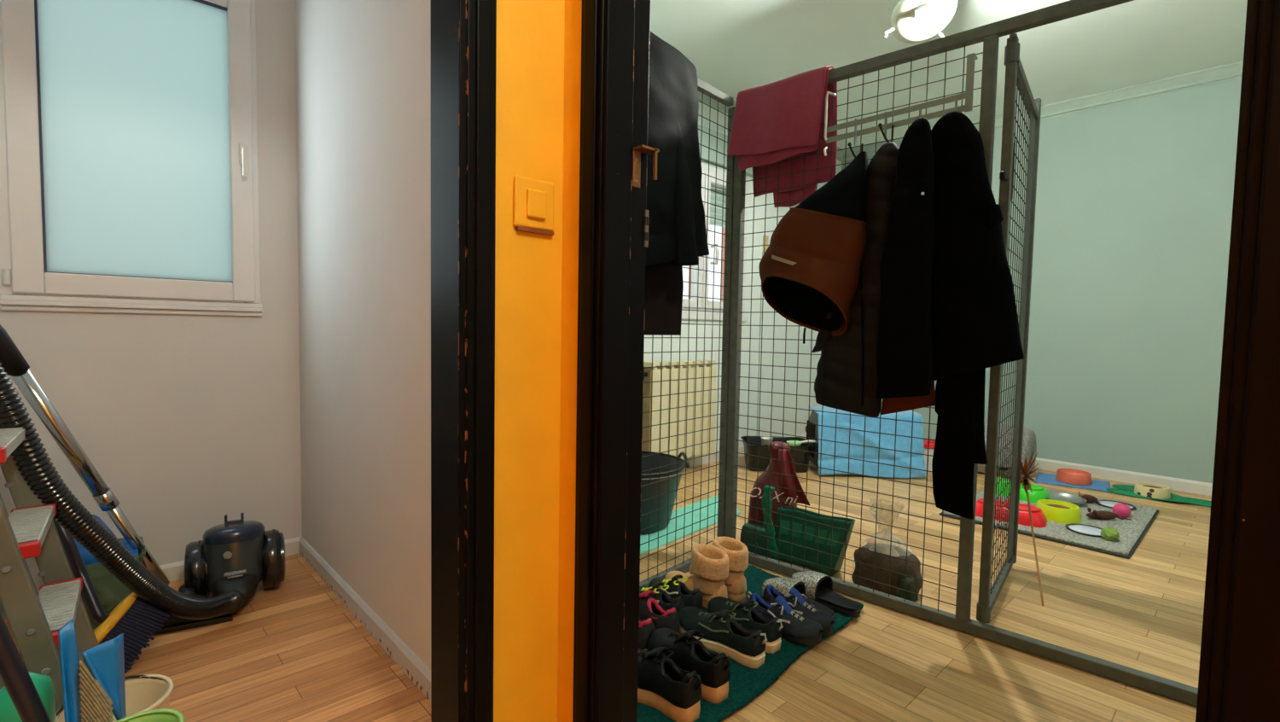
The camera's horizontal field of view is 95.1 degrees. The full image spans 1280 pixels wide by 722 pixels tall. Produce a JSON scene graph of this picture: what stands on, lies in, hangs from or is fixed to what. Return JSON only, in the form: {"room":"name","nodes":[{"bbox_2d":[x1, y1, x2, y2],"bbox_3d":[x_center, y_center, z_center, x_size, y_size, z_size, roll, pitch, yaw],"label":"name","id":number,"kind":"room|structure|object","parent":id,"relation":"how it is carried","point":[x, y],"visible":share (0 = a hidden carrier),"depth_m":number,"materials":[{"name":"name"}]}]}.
{"room":"hallway","nodes":[
{"label":"hallway","id":0,"kind":"room"},
{"bbox_2d":[294,0,430,702],"bbox_3d":[-0.777,-0.426,1.784,0.178,2.430,1.646,-2,4,-43],"label":"wall","id":1,"kind":"structure","parent":0,"point":[363,67],"depth_m":1.69,"materials":[{"name":"white paint"}]},
{"bbox_2d":[0,0,841,590],"bbox_3d":[-0.214,-0.501,3.350,5.320,2.430,0.120,-2,4,-43],"label":"wall","id":2,"kind":"structure","parent":0,"point":[190,421],"depth_m":2.13,"materials":[{"name":"white paint"}]},
{"bbox_2d":[0,0,262,316],"bbox_3d":[-1.629,-0.741,1.913,0.657,1.168,0.122,-2,4,-43],"label":"window","id":3,"kind":"structure","parent":2,"relation":"in","point":[129,169],"depth_m":1.90,"materials":[{"name":"glass"}]},
{"bbox_2d":[5,536,301,617],"bbox_3d":[-1.695,0.734,1.962,1.003,0.060,0.013,-2,4,-43],"label":"baseboard","id":4,"kind":"structure","parent":2,"relation":"attached to","point":[174,571],"depth_m":2.04,"materials":[{"name":"white paint"}]},
{"bbox_2d":[681,124,752,321],"bbox_3d":[0.377,-0.881,3.803,1.140,1.220,0.188,-2,4,-43],"label":"window","id":5,"kind":"structure","parent":2,"relation":"in","point":[705,137],"depth_m":3.83,"materials":[{"name":"white plastic"}]},
{"bbox_2d":[709,185,726,226],"bbox_3d":[0.322,-1.098,3.854,0.940,0.332,0.015,-2,4,-43],"label":"shutter","id":6,"kind":"object","parent":5,"relation":"attached to","point":[718,223],"depth_m":4.05,"materials":[{"name":"white plastic"}]},
{"bbox_2d":[681,432,806,468],"bbox_3d":[0.236,0.665,3.764,3.952,0.072,0.013,-2,4,-43],"label":"baseboard","id":7,"kind":"structure","parent":2,"relation":"attached to","point":[741,449],"depth_m":3.98,"materials":[{"name":"white paint"}]},
{"bbox_2d":[756,235,768,436],"bbox_3d":[0.904,-0.158,4.325,0.061,1.520,0.020,-2,4,-43],"label":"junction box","id":8,"kind":"object","parent":2,"relation":"attached to","point":[766,236],"visible":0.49,"depth_m":4.30,"materials":[{"name":"green paint"}]},
{"bbox_2d":[697,90,844,161],"bbox_3d":[0.293,-1.687,3.621,3.952,0.074,0.055,-2,4,-43],"label":"trim","id":9,"kind":"structure","parent":2,"relation":"attached to","point":[706,99],"depth_m":3.85,"materials":[{"name":"paint"}]},
{"bbox_2d":[493,0,564,721],"bbox_3d":[-0.860,-0.359,0.513,1.860,2.430,0.100,-2,4,-43],"label":"wall","id":10,"kind":"structure","parent":0,"point":[530,79],"depth_m":1.08,"materials":[{"name":"orange paint"}]},
{"bbox_2d":[430,0,496,721],"bbox_3d":[-0.613,-0.197,0.748,0.895,2.090,0.128,-2,4,-43],"label":"door frame","id":11,"kind":"structure","parent":10,"relation":"in","point":[463,32],"depth_m":1.00,"materials":[{"name":"black paint"}]},
{"bbox_2d":[513,174,554,235],"bbox_3d":[-0.191,-0.283,1.065,0.084,0.096,0.016,-2,4,-43],"label":"light switch","id":12,"kind":"object","parent":10,"relation":"attached to","point":[533,199],"visible":1,"depth_m":1.06,"materials":[{"name":"orange paint"}]},
{"bbox_2d":[557,0,581,721],"bbox_3d":[0.715,-0.316,0.255,0.088,2.430,2.630,-2,4,-43],"label":"wall","id":13,"kind":"structure","parent":0,"point":[573,8],"depth_m":1.11,"materials":[{"name":"orange paint"}]},
{"bbox_2d":[572,0,1279,721],"bbox_3d":[0.244,-0.182,0.753,0.112,2.090,0.937,-2,4,-43],"label":"door frame","id":14,"kind":"structure","parent":13,"relation":"in","point":[1239,679],"depth_m":1.00,"materials":[{"name":"brown paint"}]},
{"bbox_2d":[632,144,659,188],"bbox_3d":[0.011,-0.347,1.054,0.042,0.070,0.026,-2,4,-43],"label":"bracket","id":15,"kind":"object","parent":14,"relation":"attached to","point":[637,150],"visible":1,"depth_m":1.05,"materials":[{"name":"metal"}]},
{"bbox_2d":[643,209,648,247],"bbox_3d":[0.008,-0.244,1.083,0.009,0.068,0.017,-2,4,-43],"label":"strike plate","id":16,"kind":"object","parent":14,"relation":"attached to","point":[646,212],"visible":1,"depth_m":1.08,"materials":[{"name":"metal"}]},
{"bbox_2d":[4,455,1211,721],"bbox_3d":[1.155,0.844,2.002,5.220,0.060,4.056,-2,4,-43],"label":"floor","id":17,"kind":"structure","parent":0,"point":[1143,611],"depth_m":1.68,"materials":[{"name":"brown wood"}]},
{"bbox_2d":[0,613,52,721],"bbox_3d":[-0.943,0.412,0.863,0.032,0.858,0.265,2,3,13],"label":"mop","id":18,"kind":"object","parent":17,"relation":"on","point":[14,675],"visible":1,"depth_m":0.88,"materials":[{"name":"black plastic"}]},
{"bbox_2d":[0,671,55,721],"bbox_3d":[-1.077,0.681,1.002,0.113,0.293,0.100,-2,4,-43],"label":"plastic jug","id":19,"kind":"object","parent":17,"relation":"on","point":[43,684],"visible":0.54,"depth_m":1.01,"materials":[{"name":"green plastic"}]},
{"bbox_2d":[0,427,98,712],"bbox_3d":[-1.337,0.136,1.190,0.359,1.350,0.378,-2,4,-43],"label":"step ladder","id":20,"kind":"object","parent":17,"relation":"on","point":[35,619],"visible":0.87,"depth_m":1.20,"materials":[{"name":"metal"}]},
{"bbox_2d":[0,324,169,584],"bbox_3d":[-1.599,0.234,1.588,0.056,1.025,0.610,2,3,10],"label":"wand","id":21,"kind":"object","parent":17,"relation":"on","point":[13,362],"visible":0.94,"depth_m":1.62,"materials":[{"name":"silver plastic"}]},
{"bbox_2d":[58,618,126,721],"bbox_3d":[-0.903,0.627,0.971,0.079,0.411,0.079,-2,4,-43],"label":"broom","id":22,"kind":"object","parent":17,"relation":"on","point":[94,686],"visible":0.98,"depth_m":0.95,"materials":[{"name":"blue plastic"}]},
{"bbox_2d":[73,514,145,627],"bbox_3d":[-1.634,0.619,1.765,0.215,0.312,0.215,-2,4,-43],"label":"storage box","id":23,"kind":"object","parent":17,"relation":"on","point":[111,591],"visible":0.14,"depth_m":1.72,"materials":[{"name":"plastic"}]},
{"bbox_2d":[82,536,145,626],"bbox_3d":[-1.635,0.675,1.768,0.215,0.199,0.215,-2,4,-43],"label":"tub","id":24,"kind":"object","parent":23,"relation":"in","point":[111,591],"depth_m":1.72,"materials":[{"name":"green plastic"}]},
{"bbox_2d":[52,517,171,673],"bbox_3d":[-1.536,0.344,1.495,0.547,0.976,0.222,1,3,-8],"label":"broom","id":25,"kind":"object","parent":17,"relation":"on","point":[133,617],"visible":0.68,"depth_m":1.53,"materials":[{"name":"plastic"}]},
{"bbox_2d":[53,674,174,721],"bbox_3d":[-0.976,0.725,1.093,0.169,0.202,0.169,-2,4,-43],"label":"bucket","id":26,"kind":"object","parent":17,"relation":"on","point":[143,692],"visible":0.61,"depth_m":1.16,"materials":[{"name":"beige plastic"}]},
{"bbox_2d":[115,708,185,721],"bbox_3d":[-0.804,0.714,0.937,0.125,0.246,0.125,-2,4,-43],"label":"tub","id":27,"kind":"object","parent":17,"relation":"on","point":[161,714],"visible":1,"depth_m":0.98,"materials":[{"name":"green plastic"}]},
{"bbox_2d":[151,583,237,635],"bbox_3d":[-1.366,0.735,1.768,0.250,0.090,0.148,-1,4,-29],"label":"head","id":28,"kind":"object","parent":17,"relation":"on","point":[173,624],"visible":0.23,"depth_m":1.73},
{"bbox_2d":[183,512,285,612],"bbox_3d":[-1.310,0.637,1.902,0.272,0.275,0.333,-1,4,-34],"label":"vacuum cleaner","id":29,"kind":"object","parent":17,"relation":"on","point":[238,555],"visible":0.92,"depth_m":1.85,"materials":[{"name":"black plastic"}]},
{"bbox_2d":[0,362,244,619],"bbox_3d":[-1.350,0.308,1.497,0.085,0.908,0.591,3,4,30],"label":"hose","id":30,"kind":"object","parent":29,"relation":"attached to","point":[30,456],"visible":0.97,"depth_m":1.44,"materials":[{"name":"black plastic"}]},
{"bbox_2d":[202,520,264,545],"bbox_3d":[-1.323,0.558,1.911,0.168,0.065,0.168,-1,4,-34],"label":"lid","id":31,"kind":"object","parent":29,"relation":"on","point":[232,532],"depth_m":1.86,"materials":[{"name":"blue plastic"}]},
{"bbox_2d":[203,535,263,592],"bbox_3d":[-1.320,0.653,1.908,0.160,0.188,0.175,-1,4,-34],"label":"canister","id":32,"kind":"object","parent":29,"relation":"on","point":[226,558],"depth_m":1.84,"materials":[{"name":"clear plastic"}]},
{"bbox_2d":[223,569,246,578],"bbox_3d":[-1.271,0.669,1.838,0.058,0.019,0.016,-1,4,-34],"label":"label","id":33,"kind":"object","parent":29,"relation":"on","point":[228,573],"depth_m":1.84,"materials":[{"name":"silver metal"}]},
{"bbox_2d":[641,360,716,458],"bbox_3d":[0.202,0.354,3.611,0.646,0.709,0.156,-2,4,-43],"label":"radiator","id":34,"kind":"object","parent":17,"relation":"on","point":[675,369],"visible":0.74,"depth_m":3.54,"materials":[{"name":"beige metal"}]},
{"bbox_2d":[639,77,735,587],"bbox_3d":[-0.008,-0.102,1.918,0.030,1.791,1.098,4,4,41],"label":"wire fence","id":35,"kind":"object","parent":17,"relation":"on","point":[703,87],"visible":0.25,"depth_m":2.23,"materials":[{"name":"metal"}]},
{"bbox_2d":[644,261,683,335],"bbox_3d":[-0.013,-0.415,1.816,0.030,0.668,0.488,4,4,41],"label":"jacket","id":36,"kind":"object","parent":35,"relation":"hanging from","point":[664,282],"visible":0.13,"depth_m":1.92,"materials":[{"name":"brown fabric"}]},
{"bbox_2d":[645,30,709,266],"bbox_3d":[0.044,-0.603,1.750,0.536,0.723,0.125,-2,4,-43],"label":"jacket","id":37,"kind":"object","parent":35,"relation":"hanging from","point":[677,218],"visible":0.52,"depth_m":1.74,"materials":[{"name":"black fabric"}]},
{"bbox_2d":[640,494,741,555],"bbox_3d":[0.096,0.756,2.629,0.253,0.010,1.319,4,4,41],"label":"floor mat","id":38,"kind":"object","parent":17,"relation":"on","point":[672,526],"visible":0.42,"depth_m":2.70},
{"bbox_2d":[640,450,689,534],"bbox_3d":[-0.038,0.584,2.700,0.517,0.321,0.504,-2,4,-43],"label":"tub","id":39,"kind":"object","parent":38,"relation":"on","point":[664,457],"visible":0.42,"depth_m":2.56,"materials":[{"name":"black plastic"}]},
{"bbox_2d":[636,564,863,721],"bbox_3d":[0.200,0.797,1.722,0.546,0.014,1.030,4,4,43],"label":"rug","id":40,"kind":"object","parent":17,"relation":"on","point":[746,683],"visible":0.09,"depth_m":1.50,"materials":[{"name":"green fabric"}]},
{"bbox_2d":[638,617,655,651],"bbox_3d":[-0.061,0.734,1.660,0.101,0.124,0.251,-2,4,-45],"label":"sneaker","id":41,"kind":"object","parent":40,"relation":"on","point":[646,627],"visible":0.12,"depth_m":1.57,"materials":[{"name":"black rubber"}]},
{"bbox_2d":[639,589,679,632],"bbox_3d":[0.016,0.732,1.732,0.101,0.124,0.250,-2,4,-44],"label":"sneaker","id":42,"kind":"object","parent":40,"relation":"on","point":[649,607],"visible":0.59,"depth_m":1.68,"materials":[{"name":"black fabric"}]},
{"bbox_2d":[639,581,684,613],"bbox_3d":[0.047,0.734,1.812,0.091,0.111,0.212,-2,4,-44],"label":"sneaker","id":43,"kind":"object","parent":40,"relation":"on","point":[660,596],"visible":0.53,"depth_m":1.79,"materials":[{"name":"black fabric"}]},
{"bbox_2d":[637,646,701,721],"bbox_3d":[0.040,0.745,1.396,0.114,0.134,0.265,-2,4,-45],"label":"shoe","id":44,"kind":"object","parent":40,"relation":"on","point":[678,697],"visible":0.72,"depth_m":1.35,"materials":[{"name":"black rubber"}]},
{"bbox_2d":[648,574,702,609],"bbox_3d":[0.113,0.732,1.874,0.091,0.111,0.212,-2,4,-43],"label":"sneaker","id":45,"kind":"object","parent":40,"relation":"on","point":[677,588],"visible":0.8,"depth_m":1.84,"materials":[{"name":"black fabric"}]},
{"bbox_2d":[647,627,730,703],"bbox_3d":[0.127,0.742,1.483,0.114,0.134,0.265,-2,4,-42],"label":"shoe","id":46,"kind":"object","parent":40,"relation":"on","point":[713,670],"visible":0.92,"depth_m":1.44,"materials":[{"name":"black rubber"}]},
{"bbox_2d":[665,543,728,609],"bbox_3d":[0.186,0.694,1.922,0.111,0.184,0.233,-2,4,-45],"label":"boot","id":47,"kind":"object","parent":40,"relation":"on","point":[709,563],"visible":0.83,"depth_m":1.85,"materials":[{"name":"beige fabric"}]},
{"bbox_2d":[689,536,748,601],"bbox_3d":[0.263,0.691,1.997,0.111,0.185,0.233,-2,4,-42],"label":"boot","id":48,"kind":"object","parent":40,"relation":"on","point":[737,552],"visible":0.48,"depth_m":1.91,"materials":[{"name":"beige fabric"}]},
{"bbox_2d":[678,605,767,668],"bbox_3d":[0.228,0.746,1.631,0.289,0.115,0.106,4,4,43],"label":"sneaker","id":49,"kind":"object","parent":40,"relation":"on","point":[722,633],"visible":0.99,"depth_m":1.60,"materials":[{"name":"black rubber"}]},
{"bbox_2d":[707,596,783,653],"bbox_3d":[0.307,0.743,1.700,0.111,0.115,0.261,-2,4,-42],"label":"sneaker","id":50,"kind":"object","parent":40,"relation":"on","point":[747,616],"visible":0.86,"depth_m":1.67,"materials":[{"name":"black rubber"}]},
{"bbox_2d":[746,591,823,645],"bbox_3d":[0.419,0.749,1.727,0.245,0.105,0.087,4,4,43],"label":"sneaker","id":51,"kind":"object","parent":40,"relation":"on","point":[797,629],"visible":0.86,"depth_m":1.68,"materials":[{"name":"black fabric"}]},
{"bbox_2d":[762,582,834,636],"bbox_3d":[0.473,0.746,1.784,0.087,0.105,0.245,-2,4,-43],"label":"sneaker","id":52,"kind":"object","parent":40,"relation":"on","point":[809,611],"visible":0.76,"depth_m":1.75,"materials":[{"name":"black fabric"}]},
{"bbox_2d":[762,576,835,621],"bbox_3d":[0.506,0.752,1.873,0.102,0.086,0.248,-2,4,-44],"label":"slipper","id":53,"kind":"object","parent":40,"relation":"on","point":[783,585],"visible":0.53,"depth_m":1.88,"materials":[{"name":"grey fabric"}]},
{"bbox_2d":[791,570,860,617],"bbox_3d":[0.607,0.751,1.923,0.102,0.086,0.248,-1,4,-38],"label":"slipper","id":54,"kind":"object","parent":40,"relation":"on","point":[818,585],"visible":0.78,"depth_m":1.91,"materials":[{"name":"black rubber"}]},
{"bbox_2d":[739,522,775,558],"bbox_3d":[0.467,0.718,2.327,0.057,0.124,0.149,-2,4,-43],"label":"bag","id":55,"kind":"object","parent":17,"relation":"on","point":[761,541],"visible":0.61,"depth_m":2.31,"materials":[{"name":"green plastic"}]},
{"bbox_2d":[740,436,814,471],"bbox_3d":[0.903,0.616,3.890,0.440,0.174,0.336,1,3,2],"label":"tub","id":56,"kind":"object","parent":17,"relation":"on","point":[800,456],"visible":0.62,"depth_m":3.75,"materials":[{"name":"black plastic"}]},
{"bbox_2d":[761,436,773,445],"bbox_3d":[0.824,0.559,3.813,0.078,0.121,0.078,-2,4,-43],"label":"cup","id":57,"kind":"object","parent":56,"relation":"on","point":[765,440],"visible":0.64,"depth_m":3.79,"materials":[{"name":"white metal"}]},
{"bbox_2d":[786,439,817,446],"bbox_3d":[1.036,0.521,3.746,0.200,0.034,0.075,1,3,-5],"label":"scoop","id":58,"kind":"object","parent":56,"relation":"on","point":[790,442],"visible":0.88,"depth_m":3.74,"materials":[{"name":"green plastic"}]},
{"bbox_2d":[747,441,810,534],"bbox_3d":[0.564,0.554,2.388,0.241,0.449,0.167,2,3,11],"label":"bag","id":59,"kind":"object","parent":17,"relation":"on","point":[776,466],"visible":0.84,"depth_m":2.33,"materials":[{"name":"red plastic"}]},
{"bbox_2d":[761,485,855,575],"bbox_3d":[0.650,0.638,2.245,0.348,0.296,0.140,3,4,32],"label":"basket","id":60,"kind":"object","parent":17,"relation":"on","point":[839,535],"visible":0.88,"depth_m":2.22,"materials":[{"name":"green plastic"}]},
{"bbox_2d":[804,410,818,466],"bbox_3d":[1.443,0.512,3.913,0.620,0.397,0.371,1,3,2],"label":"pet carrier","id":61,"kind":"object","parent":17,"relation":"on","point":[813,429],"visible":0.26,"depth_m":3.89,"materials":[{"name":"grey plastic"}]},
{"bbox_2d":[806,419,815,458],"bbox_3d":[1.140,0.519,3.915,0.014,0.220,0.192,1,3,2],"label":"vent","id":62,"kind":"object","parent":61,"relation":"attached to","point":[811,427],"depth_m":3.87,"materials":[{"name":"metal"}]},
{"bbox_2d":[808,406,926,477],"bbox_3d":[1.453,0.517,3.791,0.663,0.394,0.343,1,3,2],"label":"bag","id":63,"kind":"object","parent":61,"relation":"on","point":[887,441],"visible":0.76,"depth_m":3.67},
{"bbox_2d":[867,539,877,543],"bbox_3d":[0.972,0.766,2.445,0.040,0.040,0.040,-2,4,-43],"label":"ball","id":64,"kind":"object","parent":17,"relation":"on","point":[872,541],"visible":0.38,"depth_m":2.44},
{"bbox_2d":[851,536,923,602],"bbox_3d":[0.870,0.648,2.053,0.178,0.309,0.247,-2,4,-43],"label":"plastic bag","id":65,"kind":"object","parent":17,"relation":"on","point":[913,569],"visible":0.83,"depth_m":2.00,"materials":[{"name":"white"}]},
{"bbox_2d":[923,438,935,471],"bbox_3d":[1.959,0.625,3.934,0.236,0.188,0.236,3,3,27],"label":"box","id":66,"kind":"object","parent":17,"relation":"on","point":[931,448],"visible":0.16,"depth_m":3.85,"materials":[{"name":"white cardboard"}]},
{"bbox_2d":[724,0,1198,706],"bbox_3d":[1.017,-0.074,1.726,1.750,1.793,0.034,4,4,41],"label":"wire fence","id":67,"kind":"object","parent":17,"relation":"on","point":[989,34],"visible":0.58,"depth_m":1.87,"materials":[{"name":"metal"}]},
{"bbox_2d":[727,65,837,207],"bbox_3d":[0.517,-0.801,2.144,0.396,0.453,0.114,4,4,41],"label":"towel","id":68,"kind":"object","parent":67,"relation":"hanging from","point":[782,119],"visible":0.96,"depth_m":2.10,"materials":[{"name":"red fabric"}]},
{"bbox_2d":[823,52,977,157],"bbox_3d":[0.789,-0.767,1.843,0.451,0.281,0.110,4,4,41],"label":"coat rack","id":69,"kind":"object","parent":67,"relation":"hanging from","point":[968,95],"visible":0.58,"depth_m":1.83,"materials":[{"name":"white metal"}]},
{"bbox_2d":[758,151,868,343],"bbox_3d":[0.553,-0.359,1.910,0.174,0.608,0.349,-2,4,-43],"label":"hat","id":70,"kind":"object","parent":69,"relation":"hanging from","point":[809,268],"visible":1,"depth_m":1.84,"materials":[{"name":"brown fabric"}]},
{"bbox_2d":[794,151,868,221],"bbox_3d":[0.602,-0.548,1.870,0.232,0.227,0.120,3,4,34],"label":"hood","id":71,"kind":"object","parent":70,"relation":"attached to","point":[842,199],"depth_m":1.81,"materials":[{"name":"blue fabric"}]},
{"bbox_2d":[811,142,899,417],"bbox_3d":[0.702,-0.257,1.916,0.112,0.863,0.254,-2,4,-43],"label":"jacket","id":72,"kind":"object","parent":69,"relation":"hanging from","point":[846,379],"visible":0.56,"depth_m":1.85,"materials":[{"name":"fabric"}]},
{"bbox_2d":[875,117,935,398],"bbox_3d":[0.780,-0.290,1.702,0.082,0.816,0.158,-1,4,-37],"label":"coat","id":73,"kind":"object","parent":69,"relation":"hanging from","point":[904,334],"visible":1,"depth_m":1.67,"materials":[{"name":"black fabric"}]},
{"bbox_2d":[880,380,935,414],"bbox_3d":[0.840,-0.242,1.800,0.077,0.838,0.161,-2,4,-43],"label":"jacket","id":74,"kind":"object","parent":69,"relation":"hanging from","point":[893,404],"visible":0.06,"depth_m":1.79,"materials":[{"name":"brown fabric"}]},
{"bbox_2d":[930,110,1023,380],"bbox_3d":[0.946,-0.317,1.677,0.123,0.796,0.285,-2,4,-43],"label":"coat","id":75,"kind":"object","parent":69,"relation":"hanging from","point":[974,317],"visible":0.72,"depth_m":1.64,"materials":[{"name":"black fabric"}]},
{"bbox_2d":[931,367,987,519],"bbox_3d":[0.935,-0.013,1.695,0.084,0.923,0.142,-2,4,-43],"label":"coat","id":76,"kind":"object","parent":67,"relation":"hanging from","point":[959,404],"visible":0.46,"depth_m":1.68,"materials":[{"name":"black fabric"}]},
{"bbox_2d":[976,33,1041,622],"bbox_3d":[1.262,-0.087,1.980,0.037,1.745,0.726,4,4,39],"label":"gate","id":77,"kind":"object","parent":67,"relation":"attached to","point":[1015,73],"visible":0.81,"depth_m":1.94,"materials":[{"name":"metal"}]},
{"bbox_2d":[1010,143,1015,199],"bbox_3d":[1.133,-0.604,1.803,0.015,0.202,0.201,4,4,39],"label":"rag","id":78,"kind":"object","parent":77,"relation":"attached to","point":[1015,143],"visible":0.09,"depth_m":1.85,"materials":[{"name":"fabric"}]},
{"bbox_2d":[977,421,1036,477],"bbox_3d":[2.326,0.576,3.832,0.334,0.334,0.419,-2,4,-43],"label":"house","id":79,"kind":"object","parent":17,"relation":"on","point":[1029,444],"visible":0.34,"depth_m":3.66,"materials":[{"name":"grey fabric"}]},
{"bbox_2d":[1018,451,1044,605],"bbox_3d":[1.426,0.579,2.098,0.076,0.466,0.349,2,3,15],"label":"wand","id":80,"kind":"object","parent":17,"relation":"on","point":[1026,468],"visible":0.97,"depth_m":2.19,"materials":[{"name":"brown wood"}]},
{"bbox_2d":[939,488,1159,558],"bbox_3d":[2.094,0.766,2.980,0.966,0.021,0.736,-2,4,-43],"label":"rug","id":81,"kind":"object","parent":17,"relation":"on","point":[1131,532],"visible":0.37,"depth_m":2.69,"materials":[{"name":"grey carpet"}]},
{"bbox_2d":[975,496,1047,527],"bbox_3d":[1.786,0.718,2.839,0.310,0.096,0.170,3,4,38],"label":"bowl","id":82,"kind":"object","parent":81,"relation":"on","point":[1038,518],"visible":0.49,"depth_m":2.76,"materials":[{"name":"red plastic"}]},
{"bbox_2d":[994,477,1051,503],"bbox_3d":[2.087,0.701,3.243,0.170,0.096,0.310,-1,4,-32],"label":"bowl","id":83,"kind":"object","parent":81,"relation":"on","point":[1038,492],"visible":0.42,"depth_m":3.13,"materials":[{"name":"green plastic"}]},
{"bbox_2d":[1035,499,1082,523],"bbox_3d":[2.038,0.733,2.856,0.196,0.072,0.196,-2,4,-43],"label":"bowl","id":84,"kind":"object","parent":81,"relation":"on","point":[1058,511],"visible":0.9,"depth_m":2.79,"materials":[{"name":"yellow plastic"}]},
{"bbox_2d":[1045,491,1087,506],"bbox_3d":[2.255,0.741,3.122,0.202,0.035,0.202,-2,4,-43],"label":"bowl","id":85,"kind":"object","parent":81,"relation":"on","point":[1074,499],"visible":0.66,"depth_m":3.15,"materials":[{"name":"metal"}]},
{"bbox_2d":[1064,523,1102,536],"bbox_3d":[2.036,0.773,2.661,0.168,0.014,0.168,-2,4,-43],"label":"plate","id":86,"kind":"object","parent":81,"relation":"on","point":[1088,530],"visible":0.8,"depth_m":2.67,"materials":[{"name":"white ceramic"}]},
{"bbox_2d":[1077,491,1101,503],"bbox_3d":[2.406,0.732,3.119,0.133,0.055,0.056,2,3,22],"label":"plush toy","id":87,"kind":"object","parent":81,"relation":"on","point":[1090,498],"visible":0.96,"depth_m":3.11,"materials":[{"name":"brown fabric"}]},
{"bbox_2d":[1085,507,1131,519],"bbox_3d":[2.273,0.747,2.844,0.220,0.059,0.064,1,3,-1],"label":"plush toy","id":88,"kind":"object","parent":81,"relation":"on","point":[1099,514],"visible":1,"depth_m":2.82,"materials":[{"name":"brown fabric"}]},
{"bbox_2d":[1100,526,1119,541],"bbox_3d":[2.050,0.756,2.554,0.064,0.065,0.065,-2,4,-43],"label":"ball","id":89,"kind":"object","parent":81,"relation":"on","point":[1108,533],"visible":0.98,"depth_m":2.53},
{"bbox_2d":[1095,500,1136,510],"bbox_3d":[2.494,0.759,3.072,0.168,0.014,0.168,-2,4,-43],"label":"plate","id":90,"kind":"object","parent":81,"relation":"on","point":[1109,503],"visible":0.65,"depth_m":3.09,"materials":[{"name":"white ceramic"}]},
{"bbox_2d":[1112,502,1131,517],"bbox_3d":[2.384,0.740,2.896,0.072,0.072,0.072,-2,4,-43],"label":"ball","id":91,"kind":"object","parent":81,"relation":"on","point":[1121,509],"visible":0.89,"depth_m":2.87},
{"bbox_2d":[1035,471,1111,492],"bbox_3d":[2.679,0.749,3.629,0.370,0.008,0.300,3,4,37],"label":"placemat","id":92,"kind":"object","parent":17,"relation":"on","point":[1044,478],"visible":0.71,"depth_m":3.59,"materials":[{"name":"blue fabric"}]},
{"bbox_2d":[1055,468,1092,485],"bbox_3d":[2.687,0.714,3.626,0.184,0.062,0.184,-2,4,-43],"label":"bowl","id":93,"kind":"object","parent":92,"relation":"on","point":[1066,475],"visible":1,"depth_m":3.58,"materials":[{"name":"orange plastic"}]},
{"bbox_2d":[1106,484,1211,506],"bbox_3d":[2.986,0.767,3.305,0.281,0.014,0.537,-2,4,-40],"label":"placemat","id":94,"kind":"object","parent":17,"relation":"on","point":[1126,490],"visible":0.56,"depth_m":3.31,"materials":[{"name":"plastic"}]},
{"bbox_2d":[1134,482,1170,499],"bbox_3d":[2.924,0.738,3.343,0.160,0.055,0.160,-2,4,-43],"label":"bowl","id":95,"kind":"object","parent":94,"relation":"on","point":[1145,489],"visible":1,"depth_m":3.30,"materials":[{"name":"beige ceramic"}]},
{"bbox_2d":[649,0,1247,150],"bbox_3d":[0.982,-1.634,1.457,6.100,0.080,4.356,-2,4,-43],"label":"ceiling","id":96,"kind":"structure","parent":0,"point":[733,46],"depth_m":3.10,"materials":[{"name":"paint"}]},
{"bbox_2d":[884,0,957,43],"bbox_3d":[1.191,-1.500,2.453,0.251,0.288,0.262,-2,4,-43],"label":"ceiling lamp","id":97,"kind":"object","parent":96,"relation":"attached to","point":[912,21],"visible":0.98,"depth_m":2.44,"materials":[{"name":"glass"}]},
{"bbox_2d":[914,1,936,17],"bbox_3d":[1.159,-1.425,2.379,0.077,0.045,0.033,3,4,32],"label":"bulb","id":98,"kind":"object","parent":97,"relation":"attached to","point":[922,9],"depth_m":2.38,"materials":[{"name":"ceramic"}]},
{"bbox_2d":[841,77,1241,482],"bbox_3d":[3.084,-0.457,3.644,0.100,2.430,3.956,-2,4,-43],"label":"wall","id":99,"kind":"structure","parent":0,"point":[1134,199],"depth_m":3.62,"materials":[{"name":"green paint"}]},
{"bbox_2d":[842,60,1243,161],"bbox_3d":[3.048,-1.631,3.527,0.055,0.074,3.956,-2,4,-43],"label":"trim","id":100,"kind":"structure","parent":99,"relation":"attached to","point":[1231,71],"depth_m":3.59,"materials":[{"name":"paint"}]},
{"bbox_2d":[1034,457,1212,495],"bbox_3d":[3.021,0.721,3.669,0.013,0.072,3.956,-2,4,-43],"label":"baseboard","id":101,"kind":"structure","parent":99,"relation":"attached to","point":[1187,485],"depth_m":3.64,"materials":[{"name":"white paint"}]},
{"label":"outside","id":102,"kind":"structure","parent":0,"visible":0},
{"bbox_2d":[682,186,726,301],"bbox_3d":[2.364,-3.429,25.206,22.000,22.000,6.100,-2,4,-43],"label":"building","id":103,"kind":"structure","parent":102,"point":[718,229],"depth_m":21.33,"materials":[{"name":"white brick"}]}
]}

